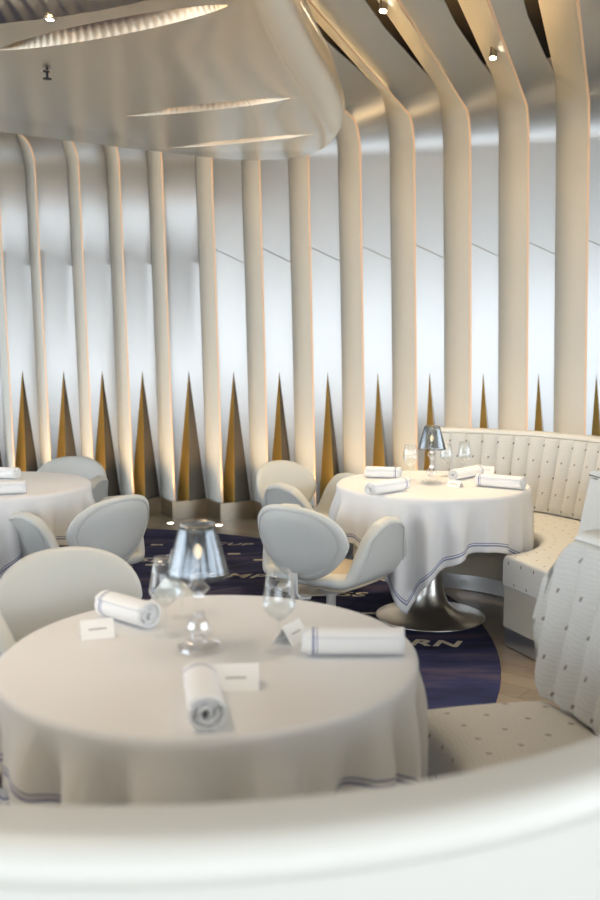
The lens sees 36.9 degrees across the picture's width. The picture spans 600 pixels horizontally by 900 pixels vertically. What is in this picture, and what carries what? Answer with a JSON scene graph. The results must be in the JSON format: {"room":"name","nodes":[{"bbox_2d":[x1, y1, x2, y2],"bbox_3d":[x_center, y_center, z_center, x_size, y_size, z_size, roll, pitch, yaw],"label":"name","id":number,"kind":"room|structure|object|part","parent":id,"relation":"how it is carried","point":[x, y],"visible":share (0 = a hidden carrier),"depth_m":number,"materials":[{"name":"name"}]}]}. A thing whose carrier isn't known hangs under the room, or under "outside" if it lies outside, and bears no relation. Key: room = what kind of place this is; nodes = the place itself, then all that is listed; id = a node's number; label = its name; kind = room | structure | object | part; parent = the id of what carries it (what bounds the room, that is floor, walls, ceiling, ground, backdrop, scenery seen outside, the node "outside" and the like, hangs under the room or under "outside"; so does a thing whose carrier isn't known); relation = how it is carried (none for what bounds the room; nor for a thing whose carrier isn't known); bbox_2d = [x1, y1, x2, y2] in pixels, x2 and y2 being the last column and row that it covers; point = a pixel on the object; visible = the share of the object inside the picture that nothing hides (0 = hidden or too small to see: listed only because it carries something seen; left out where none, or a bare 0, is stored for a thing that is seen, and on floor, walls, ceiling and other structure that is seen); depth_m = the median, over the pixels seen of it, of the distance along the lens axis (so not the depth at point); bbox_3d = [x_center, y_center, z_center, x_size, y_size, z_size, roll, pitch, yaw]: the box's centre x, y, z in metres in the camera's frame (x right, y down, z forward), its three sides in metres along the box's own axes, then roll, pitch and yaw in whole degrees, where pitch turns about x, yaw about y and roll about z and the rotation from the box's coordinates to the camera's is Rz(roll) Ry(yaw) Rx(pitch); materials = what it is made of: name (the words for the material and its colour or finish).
{"room":"restaurant dining room","nodes":[
{"label":"restaurant dining room","id":0,"kind":"room"},
{"bbox_2d":[0,366,5,466],"bbox_3d":[-3.550,-1.111,6.440,0.282,3.463,3.877,2,7,21],"label":"wall panel","id":1,"kind":"object","parent":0,"point":[2,435],"visible":0.5,"depth_m":8.30,"materials":[{"name":"white paint"}]},
{"bbox_2d":[0,209,14,466],"bbox_3d":[-3.243,-1.051,6.393,0.317,3.334,3.746,2,7,19],"label":"column","id":2,"kind":"structure","parent":0,"point":[4,349],"depth_m":8.05,"materials":[{"name":"beige paint"}]},
{"bbox_2d":[0,132,40,471],"bbox_3d":[-3.187,-1.094,6.417,0.230,3.434,3.846,2,7,21],"label":"wall panel","id":3,"kind":"object","parent":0,"point":[13,194],"visible":0.7,"depth_m":8.09,"materials":[{"name":"silver metal"}]},
{"bbox_2d":[16,134,50,465],"bbox_3d":[-2.909,-1.048,6.363,0.317,3.334,3.746,2,7,19],"label":"column","id":4,"kind":"structure","parent":0,"point":[28,155],"depth_m":7.98,"materials":[{"name":"beige paint"}]},
{"bbox_2d":[23,135,81,459],"bbox_3d":[-2.827,-1.094,6.382,0.282,3.442,3.855,2,7,21],"label":"wall panel","id":5,"kind":"object","parent":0,"point":[49,154],"visible":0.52,"depth_m":8.05,"materials":[{"name":"silver metal"}]},
{"bbox_2d":[62,140,92,458],"bbox_3d":[-2.524,-1.043,6.324,0.317,3.334,3.746,2,7,19],"label":"column","id":6,"kind":"structure","parent":0,"point":[71,153],"depth_m":7.94,"materials":[{"name":"beige paint"}]},
{"bbox_2d":[73,141,120,495],"bbox_3d":[-2.457,-1.090,6.347,0.249,3.440,3.853,2,7,21],"label":"wall panel","id":7,"kind":"object","parent":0,"point":[92,160],"visible":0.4,"depth_m":8.03,"materials":[{"name":"silver metal"}]},
{"bbox_2d":[103,145,133,495],"bbox_3d":[-2.170,-1.040,6.294,0.317,3.334,3.746,2,7,19],"label":"column","id":8,"kind":"structure","parent":0,"point":[111,152],"depth_m":7.93,"materials":[{"name":"beige paint"}]},
{"bbox_2d":[117,147,160,498],"bbox_3d":[-2.095,-1.079,6.308,0.272,3.428,3.841,2,7,21],"label":"wall panel","id":9,"kind":"object","parent":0,"point":[133,162],"visible":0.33,"depth_m":8.00,"materials":[{"name":"silver metal"}]},
{"bbox_2d":[146,150,175,500],"bbox_3d":[-1.798,-1.034,6.244,0.317,3.334,3.746,2,7,19],"label":"column","id":10,"kind":"structure","parent":0,"point":[154,158],"depth_m":7.89,"materials":[{"name":"beige paint"}]},
{"bbox_2d":[0,0,344,159],"bbox_3d":[-2.001,-1.774,3.323,4.721,0.364,5.269,0,6,0],"label":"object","id":11,"kind":"object","parent":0,"point":[47,19],"depth_m":4.08,"materials":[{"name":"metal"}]},
{"bbox_2d":[41,70,52,79],"bbox_3d":[-1.117,-1.654,3.973,0.052,0.034,0.052,0,6,0],"label":"sprinkler","id":12,"kind":"object","parent":11,"relation":"attached to","point":[46,72],"visible":1,"depth_m":3.97,"materials":[{"name":"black metal"}]},
{"bbox_3d":[-2.037,-1.773,3.291,4.830,0.360,5.363,0,6,0],"label":"ceiling canopy","id":13,"kind":"part","parent":11,"relation":"part of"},
{"bbox_2d":[162,152,206,500],"bbox_3d":[-1.694,-1.062,6.240,0.342,3.409,3.825,2,7,21],"label":"wall panel","id":14,"kind":"object","parent":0,"point":[179,170],"visible":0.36,"depth_m":7.93,"materials":[{"name":"white paint"}]},
{"bbox_2d":[195,156,222,502],"bbox_3d":[-1.368,-1.024,6.155,0.317,3.334,3.746,2,7,19],"label":"column","id":15,"kind":"structure","parent":0,"point":[204,165],"depth_m":7.81,"materials":[{"name":"beige paint"}]},
{"bbox_2d":[212,158,250,502],"bbox_3d":[-1.277,-1.047,6.151,0.317,3.400,3.815,2,7,21],"label":"wall panel","id":16,"kind":"object","parent":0,"point":[227,173],"visible":0.34,"depth_m":7.85,"materials":[{"name":"white paint"}]},
{"bbox_2d":[242,160,267,501],"bbox_3d":[-0.964,-1.014,6.065,0.317,3.334,3.746,2,7,19],"label":"column","id":17,"kind":"structure","parent":0,"point":[251,169],"depth_m":7.71,"materials":[{"name":"beige paint"}]},
{"bbox_2d":[260,158,294,461],"bbox_3d":[-0.873,-1.032,6.057,0.320,3.391,3.806,2,7,21],"label":"wall panel","id":18,"kind":"object","parent":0,"point":[274,173],"visible":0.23,"depth_m":7.74,"materials":[{"name":"silver metal"}]},
{"bbox_2d":[288,155,315,506],"bbox_3d":[-0.561,-1.003,5.966,0.317,3.334,3.746,2,7,19],"label":"column","id":19,"kind":"structure","parent":0,"point":[299,169],"depth_m":7.61,"materials":[{"name":"beige paint"}]},
{"bbox_2d":[309,135,343,503],"bbox_3d":[-0.464,-1.018,5.953,0.336,3.386,3.801,2,7,21],"label":"wall panel","id":20,"kind":"object","parent":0,"point":[323,164],"visible":0.32,"depth_m":7.64,"materials":[{"name":"silver metal"}]},
{"bbox_2d":[337,110,365,474],"bbox_3d":[-0.144,-0.991,5.856,0.317,3.334,3.746,2,7,19],"label":"column","id":21,"kind":"structure","parent":0,"point":[348,136],"depth_m":7.48,"materials":[{"name":"beige paint"}]},
{"bbox_2d":[146,514,559,708],"bbox_3d":[-0.300,1.234,2.855,11.800,0.120,13.800,0,6,0],"label":"floor","id":22,"kind":"structure","parent":0,"point":[517,684],"depth_m":5.07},
{"bbox_2d":[16,529,500,709],"bbox_3d":[-1.820,0.960,4.737,5.620,0.009,5.620,0,6,0],"label":"rug","id":23,"kind":"object","parent":22,"relation":"on","point":[457,668],"visible":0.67,"depth_m":5.44,"materials":[{"name":"blue carpet"}]},
{"bbox_2d":[37,456,107,502],"bbox_3d":[-1.565,0.456,5.779,0.681,0.764,0.684,1,7,10],"label":"lounge chair","id":24,"kind":"object","parent":23,"relation":"on","point":[89,468],"visible":0.13,"depth_m":5.99,"materials":[{"name":"grey leather"}]},
{"bbox_3d":[-1.516,0.231,6.015,0.524,0.370,0.149,1,7,10],"label":"backrest","id":25,"kind":"part","parent":24,"relation":"part of","materials":[{"name":"grey leather"}]},
{"bbox_2d":[8,494,148,566],"bbox_3d":[-1.124,0.582,4.655,0.684,0.764,0.681,5,8,37],"label":"lounge chair","id":26,"kind":"object","parent":23,"relation":"on","point":[117,525],"visible":0.49,"depth_m":4.40,"materials":[{"name":"grey leather"}]},
{"bbox_3d":[-0.913,0.404,4.475,0.149,0.370,0.524,5,8,37],"label":"backrest","id":27,"kind":"part","parent":26,"relation":"part of","materials":[{"name":"grey leather"}]},
{"bbox_2d":[0,546,194,656],"bbox_3d":[-0.716,0.764,3.033,0.681,0.764,0.684,-3,7,-28],"label":"lounge chair","id":28,"kind":"object","parent":23,"relation":"on","point":[43,588],"visible":0.18,"depth_m":3.20,"materials":[{"name":"grey leather"}]},
{"bbox_3d":[-0.840,0.542,3.242,0.524,0.370,0.149,-3,7,-28],"label":"backrest","id":29,"kind":"part","parent":28,"relation":"part of","materials":[{"name":"grey leather"}]},
{"bbox_2d":[256,460,354,595],"bbox_3d":[0.071,0.473,5.630,0.684,0.764,0.681,6,9,43],"label":"lounge chair","id":30,"kind":"object","parent":23,"relation":"on","point":[277,481],"visible":0.25,"depth_m":5.73,"materials":[{"name":"grey leather"}]},
{"bbox_3d":[-0.119,0.256,5.790,0.149,0.370,0.524,6,9,43],"label":"backrest","id":31,"kind":"part","parent":30,"relation":"part of","materials":[{"name":"grey leather"}]},
{"bbox_2d":[258,503,406,605],"bbox_3d":[0.136,0.605,4.449,0.681,0.764,0.684,5,8,36],"label":"lounge chair","id":32,"kind":"object","parent":23,"relation":"on","point":[314,547],"visible":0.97,"depth_m":4.20,"materials":[{"name":"beige leather"}]},
{"bbox_3d":[-0.022,0.433,4.217,0.524,0.370,0.149,5,8,36],"label":"backrest","id":33,"kind":"part","parent":32,"relation":"part of","materials":[{"name":"grey leather"}]},
{"bbox_3d":[0.155,0.804,4.498,0.200,0.281,0.200,5,8,36],"label":"stem","id":34,"kind":"part","parent":32,"relation":"part of","materials":[{"name":"silver metal"}]},
{"bbox_2d":[376,570,484,631],"bbox_3d":[0.727,0.558,4.989,1.022,0.739,1.022,0,6,0],"label":"pedestal table","id":35,"kind":"object","parent":23,"relation":"on","point":[431,611],"visible":0.41,"depth_m":4.93,"materials":[{"name":"white cloth"},{"name":"steel"}]},
{"bbox_2d":[329,471,533,614],"bbox_3d":[0.716,0.482,4.966,1.112,0.600,1.116,0,6,0],"label":"tablecloth","id":36,"kind":"object","parent":35,"relation":"on","point":[443,525],"visible":0.74,"depth_m":4.51,"materials":[{"name":"fabric"}]},
{"bbox_2d":[364,466,401,477],"bbox_3d":[0.473,0.126,5.137,0.207,0.063,0.066,1,7,12],"label":"rolled napkin","id":37,"kind":"object","parent":36,"relation":"on","point":[370,471],"visible":0.99,"depth_m":5.11,"materials":[{"name":"fabric"}]},
{"bbox_2d":[364,477,409,495],"bbox_3d":[0.445,0.184,4.598,0.298,0.066,0.070,-6,9,-44],"label":"rolled napkin","id":38,"kind":"object","parent":36,"relation":"on","point":[402,483],"visible":1,"depth_m":4.55,"materials":[{"name":"fabric"}]},
{"bbox_2d":[418,425,445,476],"bbox_3d":[0.722,0.024,4.934,0.154,0.314,0.154,-3,7,-23],"label":"table lamp","id":39,"kind":"object","parent":36,"relation":"on","point":[431,438],"visible":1,"depth_m":4.92,"materials":[{"name":"clear glass"}]},
{"bbox_3d":[0.722,-0.067,4.923,0.154,0.128,0.154,-3,7,-23],"label":"lamp shade","id":40,"kind":"part","parent":39,"relation":"part of","materials":[{"name":"clear glass"}]},
{"bbox_2d":[446,480,463,487],"bbox_3d":[0.828,0.180,4.803,0.075,0.035,0.060,4,8,35],"label":"place card","id":41,"kind":"object","parent":36,"relation":"on","point":[451,483],"visible":1,"depth_m":4.79,"materials":[{"name":"white paper"}]},
{"bbox_2d":[448,465,484,479],"bbox_3d":[0.953,0.127,5.136,0.065,0.061,0.296,6,9,42],"label":"rolled napkin","id":42,"kind":"object","parent":36,"relation":"on","point":[470,471],"visible":0.98,"depth_m":5.08,"materials":[{"name":"fabric"}]},
{"bbox_2d":[483,466,494,473],"bbox_3d":[1.111,0.116,5.346,0.085,0.040,0.060,2,7,20],"label":"place card","id":43,"kind":"object","parent":36,"relation":"on","point":[488,469],"visible":0.64,"depth_m":5.33,"materials":[{"name":"white paper"}]},
{"bbox_2d":[474,473,526,489],"bbox_3d":[1.059,0.165,4.770,0.268,0.066,0.070,4,8,34],"label":"rolled napkin","id":44,"kind":"object","parent":36,"relation":"on","point":[492,480],"visible":1,"depth_m":4.74,"materials":[{"name":"fabric"}]},
{"bbox_3d":[-1.680,0.562,4.953,1.022,0.739,1.022,0,6,0],"label":"pedestal table","id":45,"kind":"object","parent":23,"relation":"on","visible":0},
{"bbox_2d":[0,471,95,579],"bbox_3d":[-1.690,0.484,4.949,1.119,0.600,1.117,3,7,24],"label":"tablecloth","id":46,"kind":"object","parent":45,"relation":"on","point":[56,498],"visible":0.56,"depth_m":4.63,"materials":[{"name":"fabric"}]},
{"bbox_2d":[0,467,20,478],"bbox_3d":[-1.730,0.127,5.118,0.279,0.064,0.068,1,7,13],"label":"rolled napkin","id":47,"kind":"object","parent":46,"relation":"on","point":[5,472],"visible":1,"depth_m":5.07,"materials":[{"name":"fabric"}]},
{"bbox_2d":[0,480,25,493],"bbox_3d":[-1.571,0.193,4.529,0.371,0.064,0.068,-2,7,-19],"label":"rolled napkin","id":48,"kind":"object","parent":46,"relation":"on","point":[6,487],"visible":1,"depth_m":4.54,"materials":[{"name":"fabric"}]},
{"bbox_2d":[0,529,599,899],"bbox_3d":[-0.071,0.813,1.758,2.478,0.952,1.468,-2,7,-17],"label":"banquette","id":49,"kind":"object","parent":22,"relation":"on","point":[507,807],"visible":0.96,"depth_m":1.04,"materials":[{"name":"white leather"}]},
{"bbox_2d":[427,701,596,778],"bbox_3d":[-0.091,0.904,1.827,2.090,0.166,1.203,-2,7,-17],"label":"seat cushion","id":50,"kind":"object","parent":49,"relation":"on","point":[461,739],"depth_m":2.43,"materials":[{"name":"fabric"}]},
{"bbox_3d":[-0.067,0.599,1.757,2.350,0.463,1.381,-2,7,-18],"label":"backrest","id":51,"kind":"part","parent":49,"relation":"part of","materials":[{"name":"fabric"}]},
{"bbox_2d":[428,427,599,660],"bbox_3d":[1.401,0.442,5.069,1.158,0.952,2.319,0,6,0],"label":"banquette","id":52,"kind":"object","parent":22,"relation":"on","point":[561,470],"visible":0.56,"depth_m":5.51,"materials":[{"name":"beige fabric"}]},
{"bbox_3d":[1.370,0.864,5.156,0.892,0.093,2.069,-1,7,-10],"label":"kick plate","id":53,"kind":"part","parent":52,"relation":"part of","materials":[{"name":"silver metal"}]},
{"bbox_3d":[1.516,-0.015,5.098,0.907,0.052,2.368,-1,7,-11],"label":"rail","id":54,"kind":"part","parent":52,"relation":"part of","materials":[{"name":"white leather"}]},
{"bbox_3d":[1.479,0.222,5.125,0.852,0.463,2.230,-1,7,-11],"label":"backrest","id":55,"kind":"part","parent":52,"relation":"part of","materials":[{"name":"fabric"}]},
{"bbox_2d":[503,512,579,598],"bbox_3d":[1.346,0.535,5.115,0.871,0.167,2.000,-1,7,-10],"label":"seat cushion","id":56,"kind":"object","parent":52,"relation":"on","point":[524,573],"depth_m":4.50,"materials":[{"name":"fabric"}]},
{"bbox_3d":[1.290,0.574,4.025,0.032,0.909,0.203,-4,7,-29],"label":"panel","id":57,"kind":"part","parent":52,"relation":"part of","materials":[{"name":"white leather"}]},
{"bbox_3d":[-0.220,0.865,2.249,0.982,0.739,0.982,0,6,0],"label":"pedestal table","id":58,"kind":"object","parent":22,"relation":"on","visible":0},
{"bbox_2d":[0,595,427,805],"bbox_3d":[-0.222,0.727,2.252,1.054,0.481,1.083,-4,8,-32],"label":"tablecloth","id":59,"kind":"object","parent":58,"relation":"on","point":[99,722],"visible":0.76,"depth_m":1.89,"materials":[{"name":"fabric"}]},
{"bbox_2d":[79,617,114,640],"bbox_3d":[-0.521,0.455,2.308,0.085,0.045,0.060,-2,7,-20],"label":"place card","id":60,"kind":"object","parent":59,"relation":"on","point":[101,628],"visible":1,"depth_m":2.29,"materials":[{"name":"white paper"}]},
{"bbox_2d":[94,590,160,627],"bbox_3d":[-0.468,0.427,2.427,0.201,0.068,0.072,5,8,40],"label":"rolled napkin","id":61,"kind":"object","parent":59,"relation":"on","point":[136,611],"visible":1,"depth_m":2.39,"materials":[{"name":"fabric"}]},
{"bbox_2d":[149,555,180,628],"bbox_3d":[-0.344,0.375,2.299,0.082,0.204,0.082,0,6,0],"label":"wine glass","id":62,"kind":"object","parent":59,"relation":"on","point":[161,555],"visible":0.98,"depth_m":2.29,"materials":[{"name":"clear glass"}]},
{"bbox_2d":[149,555,180,605],"bbox_3d":[-0.344,0.336,2.294,0.082,0.125,0.082,0,6,0],"label":"bowl","id":63,"kind":"object","parent":62,"relation":"on","point":[161,555],"depth_m":2.29,"materials":[{"name":"clear glass"}]},
{"bbox_2d":[168,547,194,612],"bbox_3d":[-0.324,0.365,2.463,0.074,0.188,0.074,0,6,0],"label":"wine glass","id":64,"kind":"object","parent":59,"relation":"on","point":[181,547],"visible":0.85,"depth_m":2.46,"materials":[{"name":"clear glass"}]},
{"bbox_2d":[168,547,194,590],"bbox_3d":[-0.324,0.329,2.459,0.074,0.115,0.074,0,6,0],"label":"bowl","id":65,"kind":"object","parent":64,"relation":"on","point":[181,547],"depth_m":2.46,"materials":[{"name":"clear glass"}]},
{"bbox_2d":[166,520,229,638],"bbox_3d":[-0.247,0.333,2.185,0.154,0.314,0.154,0,6,0],"label":"table lamp","id":66,"kind":"object","parent":59,"relation":"on","point":[197,561],"visible":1,"depth_m":2.17,"materials":[{"name":"clear glass"}]},
{"bbox_3d":[-0.247,0.241,2.174,0.154,0.128,0.154,0,6,0],"label":"lamp shade","id":67,"kind":"part","parent":66,"relation":"part of","materials":[{"name":"clear glass"}]},
{"bbox_3d":[-0.247,0.301,2.181,0.049,0.030,0.047,0,6,0],"label":"knob","id":68,"kind":"part","parent":66,"relation":"part of","materials":[{"name":"clear glass"}]},
{"bbox_3d":[-0.247,0.332,2.185,0.057,0.031,0.054,0,6,0],"label":"knob","id":69,"kind":"part","parent":66,"relation":"part of","materials":[{"name":"clear glass"}]},
{"bbox_3d":[-0.247,0.245,2.175,0.021,0.035,0.021,0,6,0],"label":"bulb","id":70,"kind":"part","parent":66,"relation":"part of","materials":[{"name":"white glass"}]},
{"bbox_3d":[-0.247,0.431,2.196,0.061,0.052,0.058,0,6,0],"label":"knob","id":71,"kind":"part","parent":66,"relation":"part of","materials":[{"name":"clear glass"}]},
{"bbox_2d":[183,661,226,730],"bbox_3d":[-0.196,0.494,1.827,0.072,0.068,0.216,-1,7,-11],"label":"rolled napkin","id":72,"kind":"object","parent":59,"relation":"on","point":[207,711],"visible":1,"depth_m":1.75,"materials":[{"name":"fabric"}]},
{"bbox_2d":[213,663,258,691],"bbox_3d":[-0.140,0.490,1.965,0.100,0.050,0.075,0,6,-3],"label":"place card","id":73,"kind":"object","parent":59,"relation":"on","point":[244,677],"visible":0.83,"depth_m":1.95,"materials":[{"name":"white paper"}]},
{"bbox_2d":[262,568,295,642],"bbox_3d":[-0.051,0.389,2.177,0.082,0.204,0.082,0,6,0],"label":"wine glass","id":74,"kind":"object","parent":59,"relation":"on","point":[268,568],"visible":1,"depth_m":2.17,"materials":[{"name":"clear glass"}]},
{"bbox_2d":[272,618,304,646],"bbox_3d":[-0.023,0.458,2.276,0.060,0.045,0.090,3,7,28],"label":"place card","id":75,"kind":"object","parent":59,"relation":"on","point":[293,630],"visible":0.94,"depth_m":2.26,"materials":[{"name":"white paper"}]},
{"bbox_2d":[302,627,404,653],"bbox_3d":[0.127,0.458,2.165,0.248,0.064,0.068,0,6,0],"label":"rolled napkin","id":76,"kind":"object","parent":59,"relation":"on","point":[315,640],"visible":1,"depth_m":2.13,"materials":[{"name":"fabric"}]},
{"bbox_2d":[324,38,392,466],"bbox_3d":[-0.045,-1.001,5.839,0.342,3.377,3.793,2,7,21],"label":"wall panel","id":77,"kind":"object","parent":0,"point":[364,102],"visible":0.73,"depth_m":7.47,"materials":[{"name":"silver metal"}]},
{"bbox_2d":[306,0,417,470],"bbox_3d":[0.275,-0.978,5.737,0.317,3.334,3.746,2,7,19],"label":"column","id":78,"kind":"structure","parent":0,"point":[400,123],"depth_m":7.33,"materials":[{"name":"beige paint"}]},
{"bbox_2d":[311,0,444,470],"bbox_3d":[0.373,-0.982,5.715,0.346,3.368,3.784,2,7,21],"label":"wall panel","id":79,"kind":"object","parent":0,"point":[355,21],"visible":0.73,"depth_m":7.27,"materials":[{"name":"white paint"}]},
{"bbox_2d":[241,58,555,431],"bbox_3d":[-0.188,-1.395,7.594,11.719,4.050,1.126,1,7,13],"label":"wall","id":80,"kind":"structure","parent":0,"point":[549,59],"depth_m":7.53,"materials":[{"name":"beige"}]},
{"bbox_2d":[147,496,317,520],"bbox_3d":[0.043,0.547,7.775,6.370,0.150,0.800,2,7,13],"label":"baseboard","id":81,"kind":"structure","parent":80,"relation":"attached to","point":[180,508],"depth_m":7.96,"materials":[{"name":"silver metal"}]},
{"bbox_2d":[377,0,471,427],"bbox_3d":[0.693,-0.963,5.608,0.317,3.334,3.746,2,7,19],"label":"column","id":82,"kind":"structure","parent":0,"point":[455,115],"depth_m":7.17,"materials":[{"name":"beige paint"}]},
{"bbox_2d":[316,0,550,69],"bbox_3d":[-0.648,-2.986,5.672,9.629,0.040,4.825,1,6,9],"label":"ceiling","id":83,"kind":"structure","parent":0,"point":[532,6],"depth_m":6.50,"materials":[{"name":"black"}]},
{"bbox_2d":[379,0,387,12],"bbox_3d":[0.475,-2.667,5.047,0.048,0.415,0.078,4,8,33],"label":"ceiling spotlight","id":84,"kind":"object","parent":83,"relation":"hanging from","point":[383,6],"visible":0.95,"depth_m":5.04,"materials":[{"name":"silver metal"}]},
{"bbox_2d":[489,46,496,59],"bbox_3d":[1.223,-2.700,5.647,0.048,0.483,0.078,4,8,33],"label":"ceiling spotlight","id":85,"kind":"object","parent":83,"relation":"hanging from","point":[493,53],"visible":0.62,"depth_m":5.64,"materials":[{"name":"silver metal"}]},
{"bbox_2d":[400,0,498,428],"bbox_3d":[0.790,-0.962,5.582,0.347,3.357,3.774,2,7,21],"label":"wall panel","id":86,"kind":"object","parent":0,"point":[474,83],"visible":0.68,"depth_m":7.14,"materials":[{"name":"white paint"}]},
{"bbox_2d":[458,0,529,429],"bbox_3d":[1.110,-0.948,5.469,0.317,3.334,3.746,2,7,19],"label":"column","id":87,"kind":"structure","parent":0,"point":[513,112],"depth_m":7.02,"materials":[{"name":"beige paint"}]},
{"bbox_2d":[490,0,555,431],"bbox_3d":[1.204,-0.940,5.439,0.345,3.346,3.762,2,7,21],"label":"wall panel","id":88,"kind":"object","parent":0,"point":[535,74],"visible":0.71,"depth_m":7.02,"materials":[{"name":"white paint"}]},
{"bbox_2d":[538,0,589,434],"bbox_3d":[1.521,-0.931,5.320,0.317,3.334,3.746,2,7,19],"label":"column","id":89,"kind":"structure","parent":0,"point":[562,22],"depth_m":6.87,"materials":[{"name":"beige paint"}]},
{"bbox_2d":[579,0,599,435],"bbox_3d":[1.614,-0.918,5.285,0.348,3.336,3.752,3,7,21],"label":"wall panel","id":90,"kind":"object","parent":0,"point":[590,9],"visible":0.52,"depth_m":6.88,"materials":[{"name":"silver metal"}]}
]}

